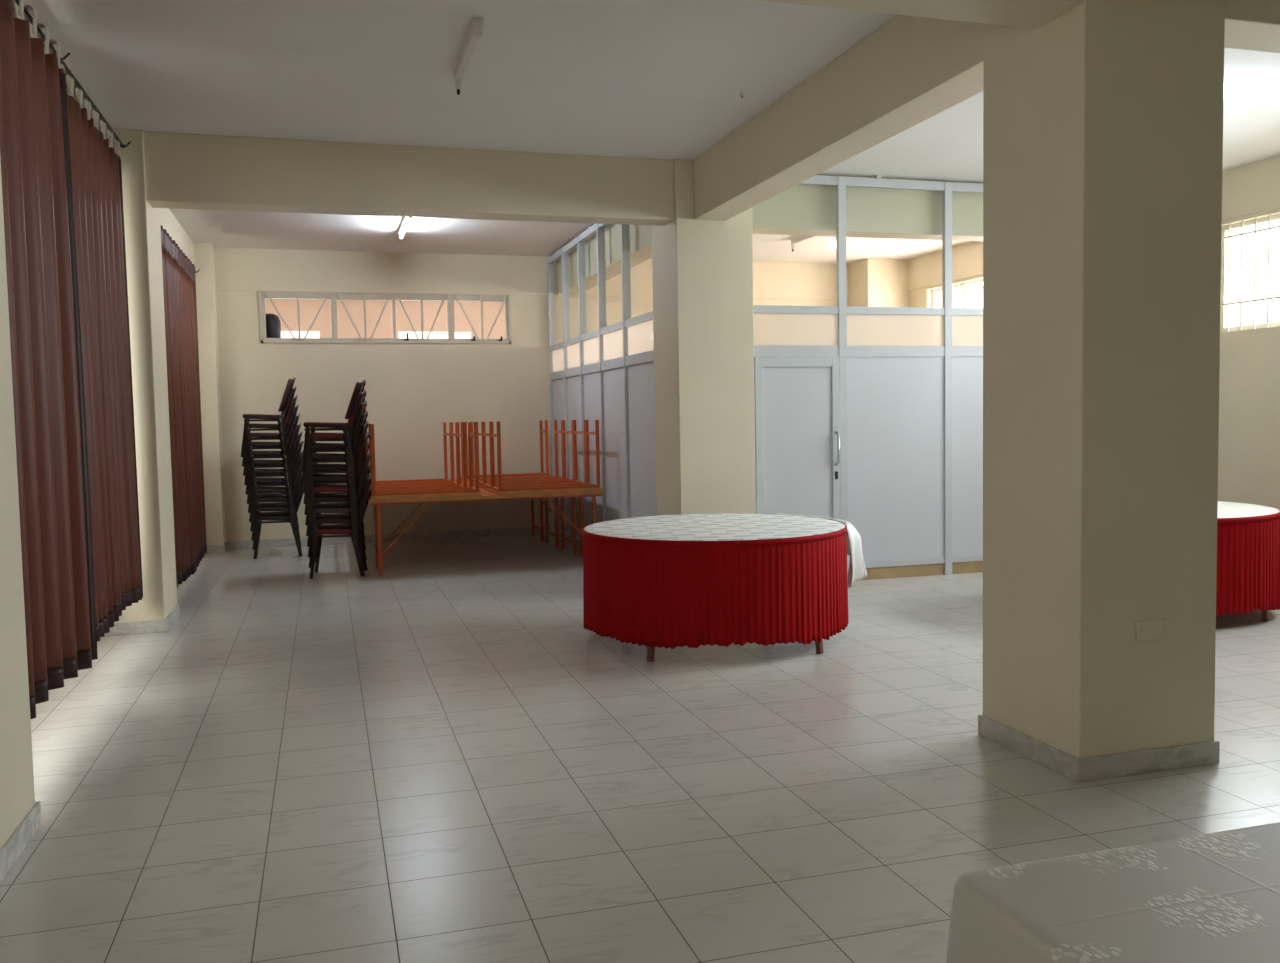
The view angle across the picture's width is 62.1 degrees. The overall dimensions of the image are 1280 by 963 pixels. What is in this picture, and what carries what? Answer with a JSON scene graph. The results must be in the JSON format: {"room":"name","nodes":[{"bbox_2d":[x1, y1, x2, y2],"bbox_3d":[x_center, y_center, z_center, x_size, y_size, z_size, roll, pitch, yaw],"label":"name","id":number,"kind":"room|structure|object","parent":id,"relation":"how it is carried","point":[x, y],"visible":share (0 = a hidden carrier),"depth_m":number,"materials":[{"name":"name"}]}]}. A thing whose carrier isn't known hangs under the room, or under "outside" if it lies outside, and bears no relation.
{"room":"event hall","nodes":[
{"label":"event hall","id":0,"kind":"room"},
{"bbox_2d":[265,299,505,338],"bbox_3d":[-3.530,-1.377,18.829,14.000,3.630,0.200,-2,4,-16],"label":"wall","id":1,"kind":"structure","parent":0,"point":[287,308],"depth_m":18.37,"materials":[{"name":"pink paint"}]},
{"bbox_2d":[214,248,848,541],"bbox_3d":[-1.030,-1.137,14.125,9.610,3.630,0.215,-2,4,-16],"label":"wall","id":2,"kind":"structure","parent":0,"point":[412,389],"depth_m":13.50,"materials":[{"name":"beige paint"}]},
{"bbox_2d":[259,289,511,342],"bbox_3d":[-3.170,-2.065,13.416,3.070,0.645,0.255,-2,4,-16],"label":"window","id":3,"kind":"structure","parent":2,"relation":"in","point":[334,296],"depth_m":13.32,"materials":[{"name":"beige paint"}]},
{"bbox_2d":[228,526,550,548],"bbox_3d":[-3.102,0.709,13.506,4.000,0.095,0.014,-2,4,-16],"label":"baseboard","id":4,"kind":"structure","parent":2,"relation":"attached to","point":[524,530],"depth_m":13.54,"materials":[{"name":"grey stone"}]},
{"bbox_3d":[-3.236,-1.750,13.730,4.100,0.080,0.350,-2,4,-16],"label":"window ledge","id":5,"kind":"object","parent":2,"relation":"attached to","visible":0},
{"bbox_2d":[266,313,280,337],"bbox_3d":[-4.617,-1.918,13.262,0.260,0.358,0.260,-2,4,-16],"label":"plastic container","id":6,"kind":"object","parent":5,"relation":"on","point":[273,323],"visible":0.48,"depth_m":13.16,"materials":[{"name":"black plastic"}]},
{"bbox_2d":[0,534,1279,962],"bbox_3d":[1.450,1.202,6.025,10.010,0.150,17.380,-2,4,-16],"label":"floor","id":7,"kind":"structure","parent":0,"point":[432,758],"depth_m":4.44,"materials":[{"name":"tile"}]},
{"bbox_2d":[0,159,34,848],"bbox_3d":[-2.540,-0.467,3.505,0.650,3.630,0.705,-2,4,-16],"label":"pier","id":8,"kind":"object","parent":7,"relation":"on","point":[17,795],"visible":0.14,"depth_m":3.84,"materials":[{"name":"beige paint"}]},
{"bbox_2d":[112,128,176,622],"bbox_3d":[-3.905,-0.712,7.967,0.580,3.630,0.710,-2,4,-16],"label":"pier","id":9,"kind":"object","parent":7,"relation":"on","point":[142,227],"visible":0.28,"depth_m":7.73,"materials":[{"name":"beige paint"}]},
{"bbox_2d":[194,243,225,545],"bbox_3d":[-5.287,-0.967,12.583,0.565,3.630,0.360,-2,4,-16],"label":"pier","id":10,"kind":"object","parent":7,"relation":"on","point":[204,260],"visible":0.34,"depth_m":12.47,"materials":[{"name":"beige paint"}]},
{"bbox_2d":[254,483,303,558],"bbox_3d":[-4.131,0.405,12.231,0.622,0.900,0.486,-2,4,-18],"label":"banquet chair","id":11,"kind":"object","parent":7,"relation":"on","point":[264,518],"visible":0.52,"depth_m":12.05,"materials":[{"name":"black metal"}]},
{"bbox_2d":[252,472,302,549],"bbox_3d":[-4.141,0.301,12.222,0.622,0.900,0.486,-2,4,-18],"label":"banquet chair","id":12,"kind":"object","parent":11,"relation":"on","point":[284,508],"visible":0.56,"depth_m":12.03,"materials":[{"name":"brown metal"}]},
{"bbox_2d":[251,462,301,540],"bbox_3d":[-4.150,0.197,12.213,0.622,0.900,0.486,-2,4,-18],"label":"banquet chair","id":13,"kind":"object","parent":12,"relation":"on","point":[279,499],"visible":0.53,"depth_m":12.02,"materials":[{"name":"brown metal"}]},
{"bbox_2d":[250,451,302,531],"bbox_3d":[-4.160,0.093,12.204,0.622,0.900,0.486,-2,4,-18],"label":"banquet chair","id":14,"kind":"object","parent":13,"relation":"on","point":[272,490],"visible":0.66,"depth_m":12.01,"materials":[{"name":"brown metal"}]},
{"bbox_2d":[249,441,303,521],"bbox_3d":[-4.170,-0.011,12.194,0.622,0.900,0.486,-2,4,-18],"label":"banquet chair","id":15,"kind":"object","parent":14,"relation":"on","point":[259,481],"visible":0.71,"depth_m":12.01,"materials":[{"name":"brown metal"}]},
{"bbox_2d":[248,432,301,512],"bbox_3d":[-4.180,-0.115,12.185,0.622,0.900,0.486,-2,4,-18],"label":"banquet chair","id":16,"kind":"object","parent":15,"relation":"on","point":[257,472],"visible":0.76,"depth_m":12.00,"materials":[{"name":"brown metal"}]},
{"bbox_2d":[247,423,300,503],"bbox_3d":[-4.190,-0.219,12.177,0.622,0.900,0.486,-2,4,-18],"label":"banquet chair","id":17,"kind":"object","parent":16,"relation":"on","point":[256,463],"visible":0.71,"depth_m":11.99,"materials":[{"name":"brown metal"}]},
{"bbox_2d":[245,414,299,494],"bbox_3d":[-4.200,-0.323,12.168,0.622,0.900,0.486,-2,4,-18],"label":"banquet chair","id":18,"kind":"object","parent":17,"relation":"on","point":[255,454],"visible":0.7,"depth_m":11.98,"materials":[{"name":"brown metal"}]},
{"bbox_2d":[244,405,298,484],"bbox_3d":[-4.210,-0.427,12.159,0.622,0.900,0.486,-2,4,-18],"label":"banquet chair","id":19,"kind":"object","parent":18,"relation":"on","point":[253,445],"visible":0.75,"depth_m":11.96,"materials":[{"name":"brown metal"}]},
{"bbox_2d":[242,386,296,466],"bbox_3d":[-4.230,-0.635,12.140,0.622,0.900,0.486,-2,4,-18],"label":"banquet chair","id":20,"kind":"object","parent":19,"relation":"on","point":[270,427],"visible":0.74,"depth_m":11.95,"materials":[{"name":"brown metal"}]},
{"bbox_2d":[241,377,295,456],"bbox_3d":[-4.240,-0.739,12.132,0.622,0.900,0.486,-2,4,-18],"label":"banquet chair","id":21,"kind":"object","parent":20,"relation":"on","point":[248,418],"visible":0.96,"depth_m":11.96,"materials":[{"name":"brown metal"}]},
{"bbox_2d":[243,396,297,475],"bbox_3d":[-4.220,-0.531,12.149,0.622,0.900,0.486,-2,4,-18],"label":"banquet chair","id":22,"kind":"object","parent":19,"relation":"on","point":[262,436],"visible":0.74,"depth_m":11.96,"materials":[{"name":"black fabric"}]},
{"bbox_2d":[309,484,371,578],"bbox_3d":[-2.971,0.482,10.610,0.622,0.900,0.486,-2,4,-10],"label":"banquet chair","id":23,"kind":"object","parent":7,"relation":"on","point":[322,532],"visible":0.74,"depth_m":10.42,"materials":[{"name":"metal"}]},
{"bbox_2d":[308,474,371,567],"bbox_3d":[-2.977,0.378,10.603,0.622,0.900,0.486,-2,4,-10],"label":"banquet chair","id":24,"kind":"object","parent":23,"relation":"on","point":[333,521],"visible":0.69,"depth_m":10.40,"materials":[{"name":"brown metal"}]},
{"bbox_2d":[307,453,370,546],"bbox_3d":[-2.988,0.170,10.589,0.622,0.900,0.486,-2,4,-10],"label":"banquet chair","id":25,"kind":"object","parent":24,"relation":"on","point":[320,500],"visible":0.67,"depth_m":10.39,"materials":[{"name":"brown metal"}]},
{"bbox_2d":[306,442,369,535],"bbox_3d":[-2.994,0.065,10.582,0.622,0.900,0.486,-2,4,-10],"label":"banquet chair","id":26,"kind":"object","parent":25,"relation":"on","point":[334,489],"visible":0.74,"depth_m":10.38,"materials":[{"name":"brown metal"}]},
{"bbox_2d":[305,432,369,525],"bbox_3d":[-3.000,-0.039,10.575,0.622,0.900,0.486,-2,4,-10],"label":"banquet chair","id":27,"kind":"object","parent":26,"relation":"on","point":[317,478],"visible":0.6,"depth_m":10.38,"materials":[{"name":"brown metal"}]},
{"bbox_2d":[304,421,368,514],"bbox_3d":[-3.006,-0.143,10.568,0.622,0.900,0.486,-2,4,-10],"label":"banquet chair","id":28,"kind":"object","parent":27,"relation":"on","point":[316,468],"visible":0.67,"depth_m":10.36,"materials":[{"name":"brown metal"}]},
{"bbox_2d":[303,411,367,503],"bbox_3d":[-3.011,-0.247,10.561,0.622,0.900,0.486,-2,4,-10],"label":"banquet chair","id":29,"kind":"object","parent":28,"relation":"on","point":[316,458],"visible":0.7,"depth_m":10.36,"materials":[{"name":"brown metal"}]},
{"bbox_2d":[303,400,366,492],"bbox_3d":[-3.017,-0.351,10.554,0.622,0.900,0.486,-2,4,-10],"label":"banquet chair","id":30,"kind":"object","parent":29,"relation":"on","point":[314,447],"visible":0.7,"depth_m":10.36,"materials":[{"name":"brown metal"}]},
{"bbox_2d":[302,390,365,482],"bbox_3d":[-3.023,-0.456,10.547,0.622,0.900,0.486,-2,4,-10],"label":"banquet chair","id":31,"kind":"object","parent":30,"relation":"on","point":[320,436],"visible":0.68,"depth_m":10.35,"materials":[{"name":"brown metal"}]},
{"bbox_2d":[301,379,365,471],"bbox_3d":[-3.029,-0.560,10.540,0.622,0.900,0.486,-2,4,-10],"label":"banquet chair","id":32,"kind":"object","parent":31,"relation":"on","point":[359,387],"visible":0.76,"depth_m":10.34,"materials":[{"name":"brown metal"}]},
{"bbox_2d":[308,463,371,557],"bbox_3d":[-2.982,0.274,10.596,0.622,0.900,0.486,-2,4,-10],"label":"banquet chair","id":33,"kind":"object","parent":24,"relation":"on","point":[344,509],"visible":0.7,"depth_m":10.40,"materials":[{"name":"black metal"}]},
{"bbox_2d":[380,487,576,565],"bbox_3d":[-1.816,0.458,11.756,2.360,0.760,0.724,-2,4,-16],"label":"folding table","id":34,"kind":"object","parent":7,"relation":"on","point":[563,537],"visible":0.28,"depth_m":11.77,"materials":[{"name":"orange paint"}]},
{"bbox_2d":[364,422,466,490],"bbox_3d":[-2.386,-0.248,11.197,1.070,0.735,0.580,-2,4,-16],"label":"folding table","id":35,"kind":"object","parent":34,"relation":"on","point":[463,435],"visible":0.44,"depth_m":11.22,"materials":[{"name":"orange paint"}]},
{"bbox_2d":[376,422,456,486],"bbox_3d":[-2.550,-0.279,11.748,1.070,0.735,0.570,-2,4,-16],"label":"folding table","id":36,"kind":"object","parent":34,"relation":"on","point":[452,434],"visible":0.38,"depth_m":11.98,"materials":[{"name":"orange paint"}]},
{"bbox_2d":[477,420,573,487],"bbox_3d":[-1.309,-0.323,12.115,1.090,0.735,0.570,-2,4,-16],"label":"folding table","id":37,"kind":"object","parent":34,"relation":"on","point":[563,421],"visible":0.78,"depth_m":12.20,"materials":[{"name":"orange paint"}]},
{"bbox_2d":[482,420,585,491],"bbox_3d":[-1.145,-0.293,11.564,1.090,0.735,0.580,-2,4,-16],"label":"folding table","id":38,"kind":"object","parent":34,"relation":"on","point":[487,486],"visible":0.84,"depth_m":11.65,"materials":[{"name":"orange paint"}]},
{"bbox_2d":[368,491,603,575],"bbox_3d":[-1.601,0.498,11.034,2.360,0.760,0.724,-2,4,-16],"label":"folding table","id":39,"kind":"object","parent":7,"relation":"on","point":[485,495],"visible":0.78,"depth_m":10.76,"materials":[{"name":"orange paint"}]},
{"bbox_2d":[369,422,480,499],"bbox_3d":[-2.178,-0.221,10.691,1.070,0.735,0.510,-2,4,-16],"label":"folding table","id":40,"kind":"object","parent":39,"relation":"on","point":[469,491],"visible":0.99,"depth_m":10.59,"materials":[{"name":"orange paint"}]},
{"bbox_2d":[490,420,601,494],"bbox_3d":[-0.990,-0.264,11.043,1.090,0.735,0.510,-2,4,-16],"label":"folding table","id":41,"kind":"object","parent":39,"relation":"on","point":[580,487],"visible":1,"depth_m":10.95,"materials":[{"name":"orange paint"}]},
{"bbox_2d":[455,480,543,540],"bbox_3d":[-2.246,0.378,13.201,2.360,0.760,0.724,-2,4,-16],"label":"folding table","id":42,"kind":"object","parent":7,"relation":"on","point":[541,528],"visible":0.23,"depth_m":13.23,"materials":[{"name":"orange paint"}]},
{"bbox_2d":[460,420,548,480],"bbox_3d":[-1.718,-0.399,13.488,1.090,0.735,0.400,-2,4,-16],"label":"folding table","id":43,"kind":"object","parent":42,"relation":"on","point":[545,431],"visible":0.7,"depth_m":13.46,"materials":[{"name":"orange paint"}]},
{"bbox_2d":[461,483,558,547],"bbox_3d":[-2.031,0.418,12.479,2.360,0.760,0.724,-2,4,-16],"label":"folding table","id":44,"kind":"object","parent":7,"relation":"on","point":[547,532],"visible":0.21,"depth_m":12.49,"materials":[{"name":"orange paint"}]},
{"bbox_2d":[376,422,451,483],"bbox_3d":[-2.732,-0.312,12.360,1.070,0.735,0.710,-2,4,-16],"label":"folding table","id":45,"kind":"object","parent":44,"relation":"on","point":[445,434],"visible":0.47,"depth_m":12.64,"materials":[{"name":"orange paint"}]},
{"bbox_2d":[471,420,565,484],"bbox_3d":[-1.427,-0.345,12.511,1.090,0.735,0.622,-2,4,-16],"label":"folding table","id":46,"kind":"object","parent":44,"relation":"on","point":[556,432],"visible":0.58,"depth_m":12.64,"materials":[{"name":"orange paint"}]},
{"bbox_2d":[547,223,656,545],"bbox_3d":[-0.483,-1.003,11.746,0.080,3.630,4.651,-2,4,-16],"label":"wall","id":47,"kind":"structure","parent":7,"relation":"on","point":[605,374],"depth_m":11.33,"materials":[{"name":"grey metal"}]},
{"bbox_2d":[652,159,755,515],"bbox_3d":[0.551,-0.872,9.269,0.680,3.630,0.680,-2,4,-16],"label":"column","id":48,"kind":"structure","parent":7,"relation":"on","point":[703,319],"depth_m":8.95,"materials":[{"name":"beige paint"}]},
{"bbox_2d":[647,639,823,661],"bbox_3d":[0.512,0.687,7.316,1.760,0.759,1.760,-2,4,-16],"label":"round table","id":49,"kind":"object","parent":7,"relation":"on","point":[819,645],"visible":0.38,"depth_m":6.60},
{"bbox_2d":[583,524,848,648],"bbox_3d":[0.425,0.683,6.899,1.809,0.708,0.960,0,4,12],"label":"table skirt","id":50,"kind":"object","parent":49,"relation":"attached to","point":[652,593],"visible":1,"depth_m":6.52,"materials":[{"name":"red fabric"}]},
{"bbox_2d":[584,513,866,587],"bbox_3d":[0.591,0.508,7.330,1.954,0.446,1.783,-2,4,-16],"label":"tablecloth","id":51,"kind":"object","parent":49,"relation":"on","point":[682,527],"visible":0.94,"depth_m":7.22,"materials":[{"name":"white fabric"}]},
{"bbox_2d":[753,175,982,579],"bbox_3d":[2.982,-0.951,9.847,4.315,3.630,0.050,-2,4,-16],"label":"wall","id":52,"kind":"structure","parent":7,"relation":"on","point":[911,378],"depth_m":9.69,"materials":[{"name":"grey metal"}]},
{"bbox_2d":[754,357,839,518],"bbox_3d":[1.405,-0.092,9.380,0.807,2.008,0.096,-2,4,-16],"label":"door","id":53,"kind":"structure","parent":52,"relation":"in","point":[797,400],"depth_m":9.38,"materials":[{"name":"grey metal"}]},
{"bbox_2d":[983,0,1224,757],"bbox_3d":[1.993,-0.618,4.644,0.685,3.630,0.670,-2,4,-16],"label":"column","id":54,"kind":"structure","parent":7,"relation":"on","point":[1103,119],"depth_m":4.37,"materials":[{"name":"beige paint"}]},
{"bbox_2d":[978,714,1219,781],"bbox_3d":[2.025,1.146,4.751,0.713,0.095,0.698,-2,4,-16],"label":"baseboard","id":55,"kind":"structure","parent":54,"relation":"attached to","point":[1205,753],"depth_m":4.45,"materials":[{"name":"grey stone"}]},
{"bbox_2d":[1136,619,1165,641],"bbox_3d":[2.115,0.615,4.393,0.146,0.086,0.012,-2,4,-16],"label":"blank wall plate","id":56,"kind":"object","parent":54,"relation":"attached to","point":[1147,630],"visible":1,"depth_m":4.39,"materials":[{"name":"beige plastic"}]},
{"bbox_2d":[1261,609,1268,620],"bbox_3d":[3.827,0.580,8.088,1.760,0.758,1.760,-2,4,-16],"label":"round table","id":57,"kind":"object","parent":7,"relation":"on","point":[1265,617],"visible":0.08,"depth_m":7.48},
{"bbox_2d":[1216,503,1279,615],"bbox_3d":[3.875,0.573,7.930,1.812,0.738,1.483,-2,4,-16],"label":"table skirt","id":58,"kind":"object","parent":57,"relation":"attached to","point":[1248,548],"visible":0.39,"depth_m":7.25,"materials":[{"name":"red fabric"}]},
{"bbox_2d":[1217,501,1279,517],"bbox_3d":[3.821,0.202,8.065,1.783,0.018,1.783,-2,4,-16],"label":"tablecloth","id":59,"kind":"object","parent":57,"relation":"on","point":[1225,509],"visible":0.22,"depth_m":7.65,"materials":[{"name":"beige fabric"}]},
{"bbox_3d":[1.493,1.015,1.655,1.760,0.750,0.730,-2,4,-16],"label":"rectangular table","id":60,"kind":"object","parent":7,"relation":"on","visible":0},
{"bbox_2d":[946,822,1279,962],"bbox_3d":[1.492,0.915,1.650,2.026,0.568,1.001,-2,4,-16],"label":"lace tablecloth","id":61,"kind":"object","parent":60,"relation":"on","point":[1211,897],"visible":1,"depth_m":1.64,"materials":[{"name":"beige fabric"}]},
{"bbox_2d":[24,0,1279,263],"bbox_3d":[1.381,-2.571,5.796,10.010,0.150,17.380,-2,4,-16],"label":"ceiling","id":62,"kind":"structure","parent":0,"point":[646,79],"depth_m":6.73,"materials":[{"name":"white paint"}]},
{"bbox_2d":[14,2,110,147],"bbox_3d":[-3.366,-2.212,5.602,0.375,0.370,3.965,-2,4,-16],"label":"beam","id":63,"kind":"structure","parent":62,"relation":"attached to","point":[68,78],"depth_m":6.52,"materials":[{"name":"beige paint"}]},
{"bbox_2d":[15,0,130,147],"bbox_3d":[-3.119,-2.296,5.668,0.134,0.077,3.942,-2,4,-16],"label":"curtain rod","id":64,"kind":"object","parent":63,"relation":"attached to","point":[26,12],"visible":0.84,"depth_m":6.06,"materials":[{"name":"brown metal"}]},
{"bbox_2d":[0,0,97,718],"bbox_3d":[-2.803,-0.625,4.851,0.182,3.266,1.904,-2,4,-16],"label":"curtain","id":65,"kind":"object","parent":64,"relation":"hanging from","point":[40,243],"visible":0.89,"depth_m":5.01,"materials":[{"name":"brown fabric"}]},
{"bbox_2d":[61,63,142,641],"bbox_3d":[-3.393,-0.727,6.699,0.119,3.249,1.902,-2,4,-16],"label":"curtain","id":66,"kind":"object","parent":64,"relation":"hanging from","point":[96,173],"visible":0.8,"depth_m":6.71,"materials":[{"name":"brown fabric"}]},
{"bbox_2d":[160,208,194,265],"bbox_3d":[-4.743,-2.398,10.236,0.375,0.510,4.290,-2,4,-16],"label":"beam","id":67,"kind":"structure","parent":62,"relation":"attached to","point":[168,220],"depth_m":10.91,"materials":[{"name":"beige paint"}]},
{"bbox_3d":[-4.404,-2.233,10.022,0.134,0.077,3.502,-2,4,-16],"label":"curtain rod","id":68,"kind":"object","parent":67,"relation":"attached to","visible":0},
{"bbox_2d":[160,225,206,586],"bbox_3d":[-4.367,-0.685,10.114,0.139,3.157,3.315,-2,4,-16],"label":"curtain","id":69,"kind":"object","parent":68,"relation":"hanging from","point":[179,281],"visible":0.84,"depth_m":10.09,"materials":[{"name":"brown fabric"}]},
{"bbox_2d":[399,217,411,238],"bbox_3d":[-2.464,-2.697,11.144,0.052,0.105,1.256,-2,4,-16],"label":"fitting","id":70,"kind":"object","parent":62,"relation":"attached to","point":[405,220],"visible":0.66,"depth_m":11.14,"materials":[{"name":"white plastic"}]},
{"bbox_2d":[143,132,673,225],"bbox_3d":[-1.959,-2.339,8.273,4.595,0.490,0.280,-2,4,-16],"label":"beam","id":71,"kind":"structure","parent":62,"relation":"attached to","point":[183,171],"depth_m":8.18,"materials":[{"name":"beige paint"}]},
{"bbox_2d":[454,17,483,94],"bbox_3d":[-0.976,-2.399,6.024,0.052,0.135,0.936,-2,4,-16],"label":"fitting","id":72,"kind":"object","parent":62,"relation":"attached to","point":[475,33],"visible":1,"depth_m":5.95,"materials":[{"name":"white plastic"}]},
{"bbox_2d":[557,224,651,294],"bbox_3d":[-0.281,-2.579,11.718,0.280,0.490,4.664,-2,4,-16],"label":"beam","id":73,"kind":"structure","parent":62,"relation":"attached to","point":[640,235],"depth_m":11.46,"materials":[{"name":"beige paint"}]},
{"bbox_2d":[791,236,816,251],"bbox_3d":[2.006,-2.842,12.456,0.052,0.135,1.036,-2,4,-16],"label":"fitting","id":74,"kind":"object","parent":62,"relation":"attached to","point":[794,242],"visible":0.62,"depth_m":12.72,"materials":[{"name":"white plastic"}]},
{"bbox_2d":[693,15,983,220],"bbox_3d":[1.171,-2.309,6.838,0.280,0.490,4.175,-2,4,-16],"label":"beam","id":75,"kind":"structure","parent":62,"relation":"attached to","point":[908,71],"depth_m":6.30,"materials":[{"name":"beige paint"}]},
{"bbox_2d":[752,174,982,241],"bbox_3d":[2.906,-2.529,9.951,4.335,0.490,0.280,-2,4,-16],"label":"beam","id":76,"kind":"structure","parent":62,"relation":"attached to","point":[802,209],"depth_m":9.59,"materials":[{"name":"beige paint"}]},
{"bbox_2d":[758,0,1082,28],"bbox_3d":[-0.541,-2.063,3.617,4.655,0.530,0.290,-2,4,-16],"label":"beam","id":77,"kind":"structure","parent":62,"relation":"attached to","point":[1017,13],"depth_m":4.18,"materials":[{"name":"beige paint"}]},
{"bbox_2d":[1224,0,1279,52],"bbox_3d":[4.382,-2.241,5.073,4.249,0.530,0.290,-2,4,-16],"label":"beam","id":78,"kind":"structure","parent":62,"relation":"attached to","point":[1254,25],"depth_m":4.43,"materials":[{"name":"beige paint"}]},
{"bbox_2d":[848,258,908,306],"bbox_3d":[3.377,-1.272,15.030,0.640,3.630,0.580,-2,4,-16],"label":"pier","id":79,"kind":"object","parent":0,"point":[872,282],"visible":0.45,"depth_m":14.68,"materials":[{"name":"beige paint"}]},
{"bbox_2d":[953,288,960,307],"bbox_3d":[3.989,-1.490,18.439,0.200,3.630,5.220,-2,4,-16],"label":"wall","id":80,"kind":"structure","parent":0,"point":[955,296],"depth_m":15.86,"materials":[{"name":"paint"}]},
{"bbox_2d":[908,155,1279,508],"bbox_3d":[6.107,-0.854,7.298,0.220,3.630,17.380,-2,4,-16],"label":"wall","id":81,"kind":"structure","parent":0,"point":[1249,377],"depth_m":9.45,"materials":[{"name":"beige paint"}]},
{"bbox_2d":[928,279,982,307],"bbox_3d":[4.370,-2.026,12.944,0.107,0.970,3.000,-2,4,-16],"label":"window","id":82,"kind":"structure","parent":81,"relation":"in","point":[964,286],"depth_m":13.65,"materials":[{"name":"beige paint"}]},
{"bbox_2d":[1220,214,1279,331],"bbox_3d":[5.808,-1.759,8.115,0.107,0.970,3.410,-2,4,-16],"label":"window","id":83,"kind":"structure","parent":81,"relation":"in","point":[1225,242],"depth_m":9.48,"materials":[{"name":"beige paint"}]},
{"bbox_3d":[-3.286,-0.515,4.521,0.200,3.630,17.380,-2,4,-16],"label":"wall","id":84,"kind":"structure","parent":0,"visible":0},
{"bbox_2d":[0,541,227,882],"bbox_3d":[-3.830,1.051,8.076,0.664,0.095,10.030,-2,4,-16],"label":"baseboard","id":85,"kind":"structure","parent":84,"relation":"attached to","point":[17,842],"depth_m":4.01,"materials":[{"name":"grey stone"}]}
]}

